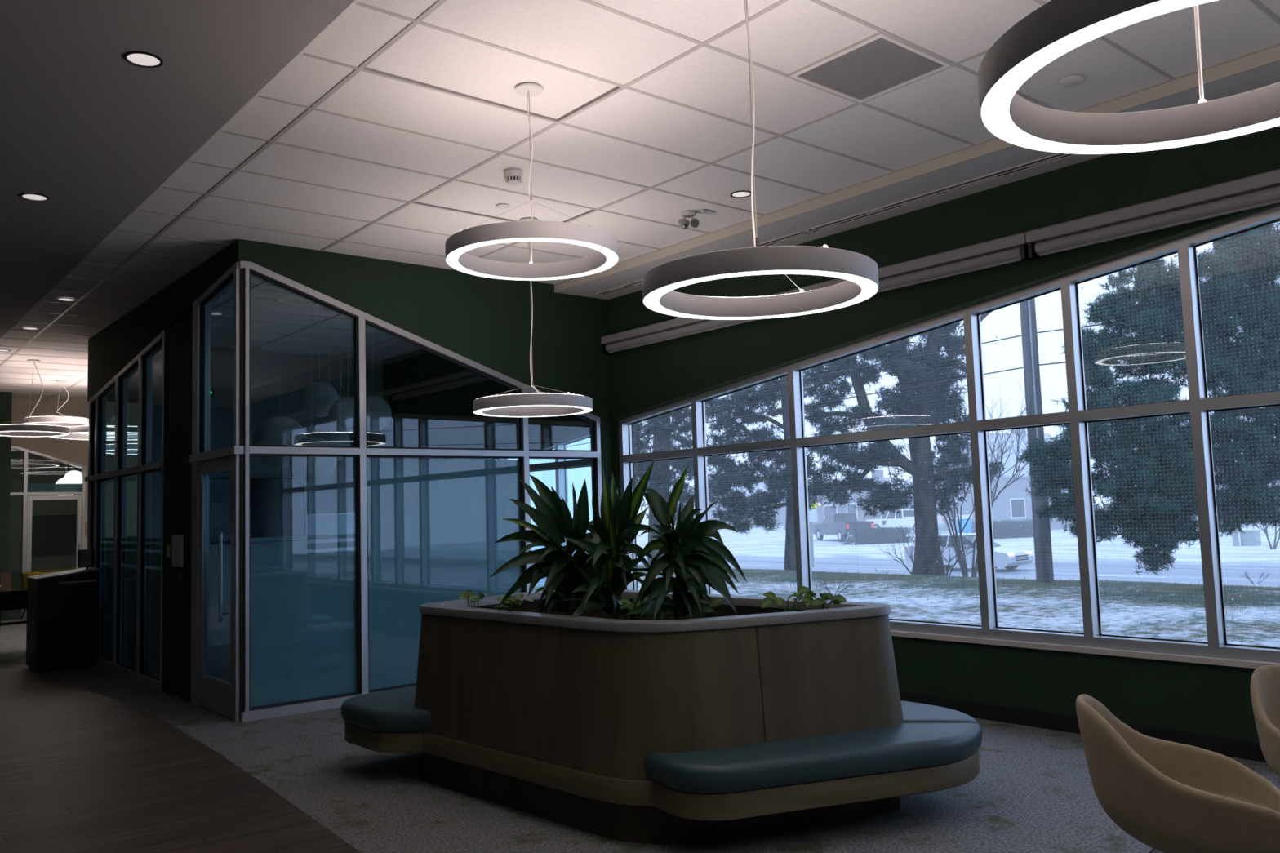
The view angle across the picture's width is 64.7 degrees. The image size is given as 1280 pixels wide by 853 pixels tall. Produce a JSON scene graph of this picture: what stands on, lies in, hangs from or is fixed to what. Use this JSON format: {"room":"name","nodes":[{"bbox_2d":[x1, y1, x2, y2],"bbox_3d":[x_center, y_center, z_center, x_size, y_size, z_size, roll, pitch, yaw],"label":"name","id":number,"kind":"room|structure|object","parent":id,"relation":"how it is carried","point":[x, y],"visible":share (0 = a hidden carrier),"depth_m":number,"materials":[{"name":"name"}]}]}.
{"room":"lobby waiting area","nodes":[
{"label":"lobby waiting area","id":0,"kind":"room"},
{"bbox_2d":[8,448,81,591],"bbox_3d":[-11.014,1.512,19.787,4.650,4.000,4.070,2,-6,-40],"label":"wall","id":1,"kind":"structure","parent":0,"point":[41,470],"depth_m":20.99,"materials":[{"name":"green paint"}]},
{"bbox_2d":[31,514,76,555],"bbox_3d":[-12.257,2.267,21.114,0.870,0.828,0.084,2,-6,-40],"label":"television","id":2,"kind":"object","parent":1,"relation":"attached to","point":[51,535],"visible":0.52,"depth_m":21.08,"materials":[{"name":"black plastic"}]},
{"bbox_2d":[0,391,137,626],"bbox_3d":[-11.356,1.225,16.191,9.400,4.000,1.070,2,-6,-40],"label":"wall","id":3,"kind":"structure","parent":0,"point":[74,451],"depth_m":17.75,"materials":[{"name":"beige paint"}]},
{"bbox_2d":[9,446,85,618],"bbox_3d":[-10.335,1.830,17.583,1.185,2.960,0.112,2,-6,-40],"label":"window","id":4,"kind":"structure","parent":3,"relation":"in","point":[28,489],"depth_m":17.57,"materials":[{"name":"silver metal"}]},
{"bbox_2d":[25,495,82,617],"bbox_3d":[-10.203,2.250,17.590,0.840,2.095,0.100,2,-6,-40],"label":"door","id":5,"kind":"structure","parent":4,"relation":"attached to","point":[29,498],"depth_m":17.55,"materials":[{"name":"white wood"}]},
{"bbox_2d":[89,243,233,702],"bbox_3d":[-4.811,0.503,9.995,0.140,4.000,5.094,2,-6,-40],"label":"wall","id":6,"kind":"structure","parent":0,"point":[113,348],"depth_m":9.22,"materials":[{"name":"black paint"}]},
{"bbox_2d":[84,262,250,722],"bbox_3d":[-4.798,0.698,9.912,0.136,3.597,5.245,2,-6,-40],"label":"window frame","id":7,"kind":"structure","parent":6,"relation":"in","point":[130,645],"depth_m":10.07,"materials":[{"name":"silver metal"}]},
{"bbox_2d":[198,456,233,718],"bbox_3d":[-3.475,1.288,8.254,0.108,2.045,0.928,2,-6,-40],"label":"door","id":8,"kind":"structure","parent":7,"relation":"attached to","point":[215,694],"depth_m":8.43,"materials":[{"name":"silver metal"}]},
{"bbox_2d":[171,535,183,567],"bbox_3d":[-4.133,1.114,9.025,0.030,0.280,0.253,2,-6,-40],"label":"intercom","id":9,"kind":"object","parent":6,"relation":"attached to","point":[177,541],"visible":1,"depth_m":8.97,"materials":[{"name":"white plastic"}]},
{"bbox_2d":[87,337,383,646],"bbox_3d":[-5.100,0.773,13.139,3.740,4.000,0.120,2,-6,-40],"label":"wall","id":10,"kind":"structure","parent":0,"point":[273,393],"depth_m":13.29,"materials":[{"name":"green paint"}]},
{"bbox_2d":[104,476,137,567],"bbox_3d":[-6.229,1.211,12.130,0.540,3.032,0.100,2,-6,-40],"label":"window","id":11,"kind":"structure","parent":10,"relation":"in","point":[128,478],"depth_m":12.18,"materials":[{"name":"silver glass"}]},
{"bbox_2d":[209,477,304,544],"bbox_3d":[-4.959,1.085,13.095,1.216,0.836,0.074,2,-6,-40],"label":"television","id":12,"kind":"object","parent":10,"relation":"attached to","point":[277,504],"visible":0.6,"depth_m":13.13,"materials":[{"name":"black plastic"}]},
{"bbox_2d":[305,512,355,552],"bbox_3d":[-4.023,1.497,13.826,1.099,0.621,0.090,2,-6,-40],"label":"whiteboard","id":13,"kind":"object","parent":10,"relation":"attached to","point":[319,524],"visible":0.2,"depth_m":13.71,"materials":[{"name":"white"}]},
{"bbox_2d":[232,239,613,555],"bbox_3d":[-1.753,0.336,9.152,3.740,4.000,0.140,2,-6,-40],"label":"wall","id":14,"kind":"structure","parent":0,"point":[486,322],"depth_m":9.45,"materials":[{"name":"green paint"}]},
{"bbox_2d":[238,261,601,722],"bbox_3d":[-1.785,0.528,9.065,3.570,3.605,0.120,2,-6,-40],"label":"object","id":15,"kind":"structure","parent":14,"relation":"in","point":[427,531],"depth_m":8.62,"materials":[{"name":"silver metal"}]},
{"bbox_2d":[0,0,1279,403],"bbox_3d":[-4.520,-1.591,7.615,8.735,0.238,23.150,2,-6,-40],"label":"ceiling","id":16,"kind":"structure","parent":0,"point":[394,132],"depth_m":5.84,"materials":[{"name":"tile"}]},
{"bbox_2d":[19,192,48,201],"bbox_3d":[-4.088,-1.548,6.821,0.170,0.007,0.170,2,-6,-40],"label":"recessed light","id":17,"kind":"object","parent":16,"relation":"in","point":[28,196],"visible":1,"depth_m":6.82,"materials":[{"name":"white plastic"}]},
{"bbox_2d":[0,360,69,436],"bbox_3d":[-8.133,-0.392,13.441,0.944,0.988,0.944,2,-6,-40],"label":"pendant","id":18,"kind":"object","parent":16,"relation":"hanging from","point":[11,430],"visible":1,"depth_m":13.36,"materials":[{"name":"white metal"}]},
{"bbox_2d":[0,431,68,436],"bbox_3d":[-8.117,0.096,13.400,0.936,0.005,0.936,-1,-5,-12],"label":"diffuser","id":19,"kind":"object","parent":18,"relation":"attached to","point":[11,433],"depth_m":13.68,"materials":[{"name":"white plastic"}]},
{"bbox_2d":[22,380,88,426],"bbox_3d":[-8.907,-0.362,15.428,0.900,0.673,0.900,2,-6,-40],"label":"pendant","id":20,"kind":"object","parent":16,"relation":"hanging from","point":[65,421],"visible":0.73,"depth_m":15.16,"materials":[{"name":"white metal"}]},
{"bbox_2d":[22,422,88,426],"bbox_3d":[-8.896,-0.030,15.400,0.891,0.005,0.891,-5,-6,37],"label":"diffuser","id":21,"kind":"object","parent":20,"relation":"attached to","point":[59,424],"depth_m":15.64,"materials":[{"name":"white plastic"}]},
{"bbox_2d":[51,426,88,439],"label":"pendant","id":22,"kind":"object","parent":16,"relation":"hanging from","point":[79,429],"depth_m":14.71,"materials":[{"name":"white metal"}]},
{"bbox_2d":[51,431,115,439],"bbox_3d":[-7.717,0.140,14.700,1.541,0.005,1.541,-2,-5,7],"label":"diffuser","id":23,"kind":"object","parent":22,"relation":"attached to","point":[67,437],"depth_m":14.97,"materials":[{"name":"white plastic"}]},
{"bbox_2d":[63,470,81,484],"bbox_3d":[-10.352,0.610,18.480,0.343,1.062,0.343,2,-6,-40],"label":"globe pendant","id":24,"kind":"object","parent":16,"relation":"hanging from","point":[73,477],"visible":0.57,"depth_m":18.32,"materials":[{"name":"white glass"}]},
{"bbox_2d":[123,51,163,67],"bbox_3d":[-2.389,-1.765,4.859,0.170,0.007,0.170,2,-6,-40],"label":"recessed light","id":25,"kind":"object","parent":16,"relation":"in","point":[140,59],"visible":1,"depth_m":4.86,"materials":[{"name":"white plastic"}]},
{"bbox_2d":[252,299,306,467],"bbox_3d":[-3.655,-0.437,10.249,0.526,1.712,0.526,2,-6,-40],"label":"globe pendant","id":26,"kind":"object","parent":16,"relation":"hanging from","point":[276,430],"visible":0.73,"depth_m":10.02,"materials":[{"name":"white glass"}]},
{"bbox_2d":[288,300,336,483],"bbox_3d":[-3.234,-0.387,9.959,0.454,1.885,0.454,2,-6,-40],"label":"globe pendant","id":27,"kind":"object","parent":16,"relation":"hanging from","point":[309,469],"visible":0.82,"depth_m":9.75,"materials":[{"name":"white glass"}]},
{"bbox_2d":[301,302,338,417],"bbox_3d":[-3.309,-0.693,10.434,0.370,1.193,0.370,2,-6,-40],"label":"globe pendant","id":28,"kind":"object","parent":16,"relation":"hanging from","point":[324,394],"visible":0.86,"depth_m":10.27,"materials":[{"name":"white glass"}]},
{"bbox_2d":[310,308,350,461],"bbox_3d":[-3.306,-0.441,10.751,0.417,1.642,0.417,2,-6,-40],"label":"globe pendant","id":29,"kind":"object","parent":16,"relation":"hanging from","point":[326,432],"visible":0.43,"depth_m":10.56,"materials":[{"name":"white glass"}]},
{"bbox_2d":[328,315,368,434],"bbox_3d":[-2.905,-0.627,10.043,0.378,1.414,0.378,2,-6,-40],"label":"globe pendant","id":30,"kind":"object","parent":16,"relation":"hanging from","point":[341,412],"visible":0.67,"depth_m":9.85,"materials":[{"name":"white glass"}]},
{"bbox_2d":[366,327,391,431],"bbox_3d":[-2.894,-0.603,10.938,0.387,1.316,0.387,2,-6,-40],"label":"globe pendant","id":31,"kind":"object","parent":16,"relation":"hanging from","point":[380,413],"visible":0.68,"depth_m":10.78,"materials":[{"name":"white glass"}]},
{"bbox_2d":[503,168,522,185],"bbox_3d":[-0.837,-1.640,6.673,0.124,0.080,0.124,2,-6,-40],"label":"smoke detector","id":32,"kind":"object","parent":16,"relation":"attached to","point":[513,177],"visible":1,"depth_m":6.63,"materials":[{"name":"white plastic"}]},
{"bbox_2d":[444,83,618,280],"bbox_3d":[-0.576,-1.332,5.328,0.900,0.933,0.900,2,-6,-40],"label":"pendant","id":33,"kind":"object","parent":16,"relation":"hanging from","point":[461,242],"visible":1,"depth_m":5.19,"materials":[{"name":"white metal"}]},
{"bbox_2d":[446,238,617,279],"bbox_3d":[-0.561,-0.871,5.290,0.891,0.005,0.891,1,-5,-27],"label":"diffuser","id":34,"kind":"object","parent":33,"relation":"attached to","point":[453,253],"depth_m":5.34,"materials":[{"name":"white plastic"}]},
{"bbox_2d":[472,217,592,417],"bbox_3d":[-0.833,-0.851,7.721,0.900,1.480,0.900,2,-6,-40],"label":"pendant","id":35,"kind":"object","parent":16,"relation":"hanging from","point":[517,405],"visible":0.94,"depth_m":7.46,"materials":[{"name":"white metal"}]},
{"bbox_2d":[474,404,591,417],"bbox_3d":[-0.809,-0.117,7.660,0.891,0.005,0.891,-5,-6,37],"label":"diffuser","id":36,"kind":"object","parent":35,"relation":"attached to","point":[482,410],"depth_m":7.88,"materials":[{"name":"white plastic"}]},
{"bbox_2d":[595,279,641,295],"bbox_3d":[-0.174,-1.358,9.863,0.142,0.008,0.746,2,-6,-40],"label":"air vent","id":37,"kind":"object","parent":16,"relation":"in","point":[638,282],"depth_m":9.89,"materials":[{"name":"white metal"}]},
{"bbox_2d":[678,209,715,228],"bbox_3d":[0.433,-1.573,7.699,0.284,0.124,0.118,-3,-5,9],"label":"emergency light","id":38,"kind":"object","parent":16,"relation":"attached to","point":[695,222],"visible":1,"depth_m":7.68,"materials":[{"name":"white plastic"}]},
{"bbox_2d":[641,0,879,319],"bbox_3d":[0.436,-1.218,3.951,0.900,1.450,0.900,2,-6,-40],"label":"pendant","id":39,"kind":"object","parent":16,"relation":"hanging from","point":[860,272],"visible":1,"depth_m":3.70,"materials":[{"name":"white metal"}]},
{"bbox_2d":[643,270,877,319],"bbox_3d":[0.459,-0.500,3.892,0.891,0.005,0.891,-4,-5,22],"label":"diffuser","id":40,"kind":"object","parent":39,"relation":"attached to","point":[867,282],"depth_m":3.89,"materials":[{"name":"white plastic"}]},
{"bbox_2d":[759,231,809,246],"bbox_3d":[1.171,-1.534,8.261,0.142,0.008,0.489,2,-6,-40],"label":"air vent","id":41,"kind":"object","parent":16,"relation":"in","point":[767,243],"depth_m":8.26,"materials":[{"name":"white metal"}]},
{"bbox_2d":[786,31,951,102],"bbox_3d":[1.199,-1.875,5.273,0.601,0.040,0.610,2,-6,-40],"label":"ceiling vent","id":42,"kind":"object","parent":16,"relation":"in","point":[879,64],"visible":1,"depth_m":5.25,"materials":[{"name":"metal"}]},
{"bbox_2d":[804,152,1078,233],"bbox_3d":[2.174,-1.663,7.084,0.120,0.008,2.550,2,-6,-40],"label":"air vent","id":43,"kind":"object","parent":16,"relation":"in","point":[1057,157],"visible":0.7,"depth_m":7.10,"materials":[{"name":"grey metal"}]},
{"bbox_2d":[1059,75,1084,87],"bbox_3d":[2.342,-1.869,5.476,0.124,0.022,0.124,2,-6,-40],"label":"sprinkler cover","id":44,"kind":"object","parent":16,"relation":"attached to","point":[1073,80],"visible":1,"depth_m":5.45,"materials":[{"name":"white plastic"}]},
{"bbox_2d":[977,0,1279,154],"bbox_3d":[1.177,-1.423,2.212,0.900,1.375,0.900,2,-6,-40],"label":"pendant","id":45,"kind":"object","parent":16,"relation":"hanging from","point":[1056,28],"visible":1,"depth_m":2.41,"materials":[{"name":"white"}]},
{"bbox_2d":[0,608,1279,852],"bbox_3d":[-5.481,2.530,9.272,9.620,0.125,27.600,2,-6,-40],"label":"floor","id":46,"kind":"structure","parent":0,"point":[96,758],"depth_m":5.54,"materials":[{"name":"carpet"}]},
{"bbox_2d":[0,590,26,628],"bbox_3d":[-7.394,2.344,11.945,0.422,0.821,0.462,2,-6,-40],"label":"chair","id":47,"kind":"object","parent":46,"relation":"on","point":[15,599],"visible":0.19,"depth_m":11.77,"materials":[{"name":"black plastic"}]},
{"bbox_2d":[20,571,58,618],"bbox_3d":[-10.041,2.847,16.921,0.617,0.814,0.570,-4,-5,21],"label":"tub chair","id":48,"kind":"object","parent":46,"relation":"on","point":[24,575],"visible":0.18,"depth_m":16.72,"materials":[{"name":"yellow fabric"}]},
{"bbox_2d":[26,549,99,672],"bbox_3d":[-6.420,2.022,11.222,0.610,1.280,0.625,2,-6,-40],"label":"reception desk","id":49,"kind":"object","parent":46,"relation":"on","point":[62,625],"visible":1,"depth_m":11.00,"materials":[{"name":"black plastic"}]},
{"bbox_2d":[80,551,91,565],"bbox_3d":[-6.239,1.483,11.369,0.115,0.165,0.003,2,-6,-40],"label":"screen","id":50,"kind":"object","parent":49,"relation":"on","point":[85,556],"depth_m":11.37,"materials":[{"name":"grey plastic"}]},
{"bbox_2d":[77,549,94,568],"bbox_3d":[-6.247,1.488,11.390,0.160,0.200,0.040,2,-6,-40],"label":"monitor","id":51,"kind":"object","parent":49,"relation":"on","point":[86,557],"depth_m":11.37,"materials":[{"name":"black plastic"}]},
{"bbox_2d":[341,589,982,844],"bbox_3d":[-0.058,1.508,5.766,2.232,1.000,3.581,2,-6,-40],"label":"bench","id":52,"kind":"object","parent":46,"relation":"on","point":[727,724],"visible":0.94,"depth_m":4.83,"materials":[{"name":"laminate"}]},
{"bbox_2d":[341,684,431,732],"bbox_3d":[-0.874,1.748,6.652,0.964,0.124,2.141,-6,-6,43],"label":"seat cushion","id":53,"kind":"object","parent":52,"relation":"on","point":[394,710],"depth_m":5.89,"materials":[{"name":"teal leather"}]},
{"bbox_2d":[458,589,489,608],"bbox_3d":[-0.980,1.046,5.980,0.165,0.163,0.181,2,-6,-40],"label":"pothos","id":54,"kind":"object","parent":52,"relation":"on","point":[468,594],"visible":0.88,"depth_m":6.01,"materials":[{"name":"green plant"}]},
{"bbox_2d":[493,593,533,612],"bbox_3d":[-0.691,0.992,5.471,0.215,0.169,0.170,-3,-5,15],"label":"pothos","id":55,"kind":"object","parent":52,"relation":"on","point":[515,602],"visible":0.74,"depth_m":5.49,"materials":[{"name":"green plant"}]},
{"bbox_2d":[488,474,628,615],"bbox_3d":[-0.424,0.660,5.397,0.685,0.819,0.547,-2,-5,7],"label":"dracaena","id":56,"kind":"object","parent":52,"relation":"on","point":[552,516],"visible":0.77,"depth_m":5.34,"materials":[{"name":"green plant"}]},
{"bbox_2d":[550,461,666,619],"bbox_3d":[-0.158,0.618,5.236,0.544,0.858,0.553,0,-5,-22],"label":"dracaena","id":57,"kind":"object","parent":52,"relation":"on","point":[604,589],"visible":0.88,"depth_m":5.17,"materials":[{"name":"green plant"}]},
{"bbox_2d":[617,596,658,620],"bbox_3d":[0.004,0.942,5.156,0.282,0.173,0.323,0,-5,-17],"label":"pothos","id":58,"kind":"object","parent":52,"relation":"on","point":[628,604],"visible":0.53,"depth_m":5.09,"materials":[{"name":"green plant"}]},
{"bbox_2d":[622,465,746,620],"bbox_3d":[0.209,0.609,5.086,0.598,0.830,0.626,-3,-5,13],"label":"dracaena","id":59,"kind":"object","parent":52,"relation":"on","point":[696,560],"visible":0.99,"depth_m":5.03,"materials":[{"name":"green plant"}]},
{"bbox_2d":[680,597,722,618],"bbox_3d":[0.292,0.934,5.109,0.225,0.163,0.184,-3,-5,13],"label":"pothos","id":60,"kind":"object","parent":52,"relation":"on","point":[713,602],"visible":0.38,"depth_m":5.14,"materials":[{"name":"green plant"}]},
{"bbox_2d":[760,586,816,611],"bbox_3d":[0.784,0.935,5.313,0.288,0.165,0.288,-3,-5,11],"label":"pothos","id":61,"kind":"object","parent":52,"relation":"on","point":[766,602],"visible":0.83,"depth_m":5.32,"materials":[{"name":"green plant"}]},
{"bbox_2d":[644,723,982,793],"bbox_3d":[0.862,1.538,4.775,1.765,0.124,0.566,0,-5,-18],"label":"seat cushion","id":62,"kind":"object","parent":52,"relation":"on","point":[876,751],"depth_m":4.56,"materials":[{"name":"teal leather"}]},
{"bbox_2d":[808,590,847,608],"bbox_3d":[0.959,0.925,5.211,0.149,0.154,0.195,2,-6,-40],"label":"pothos","id":63,"kind":"object","parent":52,"relation":"on","point":[837,599],"visible":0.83,"depth_m":5.20,"materials":[{"name":"green plant"}]},
{"bbox_2d":[900,700,982,735],"bbox_3d":[0.951,1.624,5.850,0.570,0.124,2.238,2,-6,-40],"label":"seat cushion","id":64,"kind":"object","parent":52,"relation":"on","point":[923,717],"depth_m":5.12,"materials":[{"name":"teal leather"}]},
{"bbox_2d":[1075,693,1279,852],"bbox_3d":[1.768,1.300,3.160,0.693,0.868,0.682,-4,-5,28],"label":"armchair","id":65,"kind":"object","parent":46,"relation":"on","point":[1170,797],"visible":1,"depth_m":3.05,"materials":[{"name":"beige fabric"}]},
{"bbox_2d":[1250,664,1279,776],"bbox_3d":[2.689,1.352,3.801,0.637,0.811,0.647,-1,-5,-10],"label":"armchair","id":66,"kind":"object","parent":46,"relation":"on","point":[1264,680],"visible":0.98,"depth_m":3.99,"materials":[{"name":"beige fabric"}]},
{"bbox_3d":[-8.008,2.439,12.402,1.150,0.745,0.800,2,-6,-40],"label":"table","id":67,"kind":"object","parent":46,"relation":"on","visible":0},
{"bbox_2d":[0,572,11,591],"bbox_3d":[-7.857,1.941,12.517,0.120,0.254,0.060,2,-6,-40],"label":"sign holder","id":68,"kind":"object","parent":67,"relation":"on","point":[6,578],"visible":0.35,"depth_m":12.51,"materials":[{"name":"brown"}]},
{"bbox_2d":[382,125,1279,742],"bbox_3d":[-0.520,0.429,10.752,0.232,4.000,23.150,2,-6,-40],"label":"wall","id":69,"kind":"structure","parent":0,"point":[430,397],"depth_m":7.29,"materials":[{"name":"green paint"}]},
{"bbox_2d":[447,429,591,546],"bbox_3d":[-1.928,1.125,12.383,0.121,1.861,5.040,2,-6,-40],"label":"window","id":70,"kind":"structure","parent":69,"relation":"in","point":[561,466],"depth_m":11.10,"materials":[{"name":"silver metal"}]},
{"bbox_2d":[600,316,759,355],"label":"roller shade","id":71,"kind":"object","parent":69,"relation":"attached to","point":[678,327],"depth_m":9.62,"materials":[{"name":"grey fabric"}]},
{"bbox_2d":[766,278,846,296],"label":"roller shade","id":72,"kind":"object","parent":69,"relation":"attached to","point":[833,282],"depth_m":8.14,"materials":[{"name":"grey fabric"}]},
{"bbox_2d":[339,44,1279,359],"bbox_3d":[-2.346,-1.478,9.428,4.800,0.302,23.150,2,-6,-40],"label":"trim","id":73,"kind":"structure","parent":69,"relation":"attached to","point":[1261,68],"depth_m":7.08,"materials":[{"name":"white paint"}]},
{"bbox_2d":[617,206,1279,662],"bbox_3d":[2.741,0.154,6.838,0.121,2.583,9.050,2,-6,-40],"label":"window","id":74,"kind":"structure","parent":69,"relation":"in","point":[1198,405],"depth_m":6.70,"materials":[{"name":"silver metal"}]},
{"bbox_2d":[876,231,1033,293],"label":"roller shade","id":75,"kind":"object","parent":69,"relation":"attached to","point":[1013,248],"depth_m":7.18,"materials":[{"name":"grey fabric"}]},
{"bbox_2d":[899,692,1266,762],"bbox_3d":[3.329,1.861,5.909,0.012,0.105,11.064,2,-6,-40],"label":"baseboard","id":76,"kind":"structure","parent":69,"relation":"attached to","point":[1228,747],"depth_m":6.59,"materials":[{"name":"black rubber"}]},
{"bbox_2d":[890,630,1279,668],"bbox_3d":[1.034,1.674,8.671,0.065,0.035,14.310,2,-6,-40],"label":"trim","id":77,"kind":"structure","parent":69,"relation":"attached to","point":[1053,646],"depth_m":6.43,"materials":[{"name":"beige"}]},
{"bbox_2d":[1025,168,1279,259],"bbox_3d":[4.033,-1.400,5.109,0.114,0.185,4.395,2,-6,-40],"label":"roller shade","id":78,"kind":"object","parent":69,"relation":"attached to","point":[1261,189],"visible":1,"depth_m":6.11,"materials":[{"name":"grey metal"}]},
{"label":"outside","id":79,"kind":"structure","parent":0,"visible":0},
{"bbox_2d":[531,563,1279,647],"bbox_3d":[-21.185,7.221,52.833,22.370,1.322,249.000,2,-6,-40],"label":"lawn","id":80,"kind":"structure","parent":79,"point":[1165,621],"depth_m":14.70,"materials":[{"name":"green plant"}]},
{"bbox_2d":[632,403,711,565],"bbox_3d":[0.493,0.940,27.015,3.040,7.339,2.249,-1,-5,-13],"label":"pine tree","id":81,"kind":"object","parent":80,"relation":"on","point":[661,477],"visible":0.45,"depth_m":26.78,"materials":[{"name":"green plant"}]},
{"bbox_2d":[705,375,795,570],"bbox_3d":[2.612,0.390,25.666,3.075,7.605,2.739,1,-5,-28],"label":"pine tree","id":82,"kind":"object","parent":80,"relation":"on","point":[737,500],"visible":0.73,"depth_m":25.30,"materials":[{"name":"green plant"}]},
{"bbox_2d":[782,311,1005,576],"bbox_3d":[6.021,-1.071,24.189,4.710,9.740,3.519,1,-5,-29],"label":"pine tree","id":83,"kind":"object","parent":80,"relation":"on","point":[927,406],"visible":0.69,"depth_m":23.80,"materials":[{"name":"green plant"}]},
{"bbox_2d":[537,266,1275,641],"bbox_3d":[-0.140,0.536,29.165,22.827,7.218,48.315,2,-6,-40],"label":"snow","id":84,"kind":"object","parent":80,"relation":"on","point":[1162,336],"visible":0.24,"depth_m":14.25,"materials":[{"name":"white snow"}]},
{"bbox_2d":[876,524,952,574],"bbox_3d":[6.368,2.937,23.662,1.481,1.269,1.690,2,-6,-40],"label":"bare shrub","id":85,"kind":"object","parent":80,"relation":"on","point":[896,557],"visible":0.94,"depth_m":23.56,"materials":[{"name":"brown plant"}]},
{"bbox_2d":[909,524,976,576],"bbox_3d":[7.116,2.886,23.412,1.706,1.284,1.535,-5,-6,32],"label":"bare shrub","id":86,"kind":"object","parent":80,"relation":"on","point":[922,546],"visible":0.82,"depth_m":23.27,"materials":[{"name":"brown plant"}]},
{"bbox_2d":[858,382,1054,577],"bbox_3d":[10.168,1.831,31.624,5.548,6.598,6.387,3,-6,-43],"label":"bare tree","id":87,"kind":"object","parent":80,"relation":"on","point":[962,563],"visible":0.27,"depth_m":30.66,"materials":[{"name":"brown plant"}]},
{"bbox_2d":[1019,297,1053,582],"bbox_3d":[7.168,-1.430,18.546,0.299,8.700,2.200,2,-6,-40],"label":"utility pole","id":88,"kind":"object","parent":80,"relation":"on","point":[1042,529],"visible":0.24,"depth_m":18.33,"materials":[{"name":"grey wood"}]},
{"bbox_2d":[566,361,1065,447],"bbox_3d":[7.291,-1.177,18.622,0.022,1.122,68.001,2,-6,-40],"label":"overhead wire","id":89,"kind":"object","parent":88,"relation":"attached to","point":[1062,362],"visible":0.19,"depth_m":21.46,"materials":[{"name":"grey"}]},
{"bbox_2d":[726,324,1104,395],"bbox_3d":[7.272,-1.775,18.672,0.022,1.122,68.001,2,-6,-40],"label":"overhead wire","id":90,"kind":"object","parent":88,"relation":"attached to","point":[1096,324],"visible":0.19,"depth_m":20.91,"materials":[{"name":"grey"}]},
{"bbox_2d":[1015,222,1279,576],"bbox_3d":[8.376,-1.646,15.774,5.487,8.534,2.417,-1,-5,-12],"label":"pine tree","id":91,"kind":"object","parent":80,"relation":"on","point":[1251,258],"visible":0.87,"depth_m":15.23,"materials":[{"name":"green plant"}]},
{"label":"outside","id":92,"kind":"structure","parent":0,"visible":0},
{"bbox_2d":[572,552,1279,587],"bbox_3d":[-7.918,8.427,64.494,13.000,0.001,250.000,2,-6,-40],"label":"road","id":93,"kind":"structure","parent":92,"point":[1231,575],"depth_m":38.47,"materials":[{"name":"white snow"}]},
{"bbox_2d":[807,479,820,567],"bbox_3d":[7.872,4.431,45.848,0.440,4.081,0.693,2,-6,-40],"label":"crossing sign","id":94,"kind":"object","parent":93,"relation":"on","point":[813,513],"visible":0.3,"depth_m":45.88,"materials":[{"name":"white metal"}]},
{"bbox_2d":[904,533,1034,569],"bbox_3d":[13.254,5.065,40.886,2.140,1.451,4.770,2,-6,-40],"label":"car","id":95,"kind":"object","parent":93,"relation":"on","point":[1013,557],"visible":0.46,"depth_m":39.84,"materials":[{"name":"silver metal"}]},
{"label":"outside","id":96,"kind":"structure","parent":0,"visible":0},
{"bbox_2d":[531,509,1279,566],"bbox_3d":[38.481,9.807,103.296,108.000,0.700,250.000,2,-6,-40],"label":"road","id":97,"kind":"structure","parent":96,"point":[1064,547],"depth_m":54.53,"materials":[{"name":"white snow"}]},
{"bbox_2d":[675,471,786,528],"bbox_3d":[12.570,8.596,120.216,12.800,7.200,12.800,3,-7,-45],"label":"house","id":98,"kind":"structure","parent":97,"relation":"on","point":[760,486],"depth_m":115.07,"materials":[{"name":"grey brick"}]},
{"bbox_2d":[813,512,874,542],"bbox_3d":[13.820,6.856,68.932,2.010,1.865,5.930,-1,-5,-12],"label":"pickup truck","id":99,"kind":"object","parent":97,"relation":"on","point":[832,522],"visible":0.78,"depth_m":68.43,"materials":[{"name":"black paint"}]},
{"bbox_2d":[777,470,914,529],"bbox_3d":[21.889,7.042,96.159,8.800,5.800,15.800,2,-6,-40],"label":"house","id":100,"kind":"structure","parent":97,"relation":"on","point":[824,510],"depth_m":93.99,"materials":[{"name":"grey brick"}]},
{"bbox_2d":[834,524,915,545],"bbox_3d":[14.741,6.866,63.076,5.056,1.516,2.528,-2,-5,-2],"label":"hedge","id":101,"kind":"object","parent":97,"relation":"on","point":[876,535],"visible":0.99,"depth_m":62.62,"materials":[{"name":"green plant"}]},
{"bbox_2d":[865,508,944,533],"bbox_3d":[20.407,7.317,77.971,2.010,1.865,5.930,2,-6,-40],"label":"pickup truck","id":102,"kind":"object","parent":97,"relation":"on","point":[889,520],"visible":0.41,"depth_m":77.43,"materials":[{"name":"white paint"}]},
{"bbox_2d":[956,514,972,533],"bbox_3d":[18.608,5.939,57.941,0.906,1.738,0.293,-2,-5,-1],"label":"banner","id":103,"kind":"object","parent":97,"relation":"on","point":[964,517],"visible":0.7,"depth_m":57.86,"materials":[{"name":"blue"}]},
{"bbox_2d":[971,519,1033,538],"bbox_3d":[23.195,6.568,64.124,5.285,1.497,2.667,-2,-5,-2],"label":"fence","id":104,"kind":"object","parent":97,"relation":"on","point":[1012,529],"visible":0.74,"depth_m":63.63,"materials":[{"name":"plant"}]},
{"bbox_2d":[934,428,1095,530],"bbox_3d":[29.188,4.112,80.278,8.800,8.600,9.300,0,-5,-22],"label":"house","id":105,"kind":"structure","parent":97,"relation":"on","point":[1009,505],"depth_m":75.95,"materials":[{"name":"grey"}]},
{"bbox_2d":[1239,529,1261,546],"bbox_3d":[28.450,5.199,47.051,0.720,0.720,0.720,2,-6,-40],"label":"utility box","id":106,"kind":"object","parent":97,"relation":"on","point":[1252,538],"visible":0.86,"depth_m":46.84,"materials":[{"name":"grey metal"}]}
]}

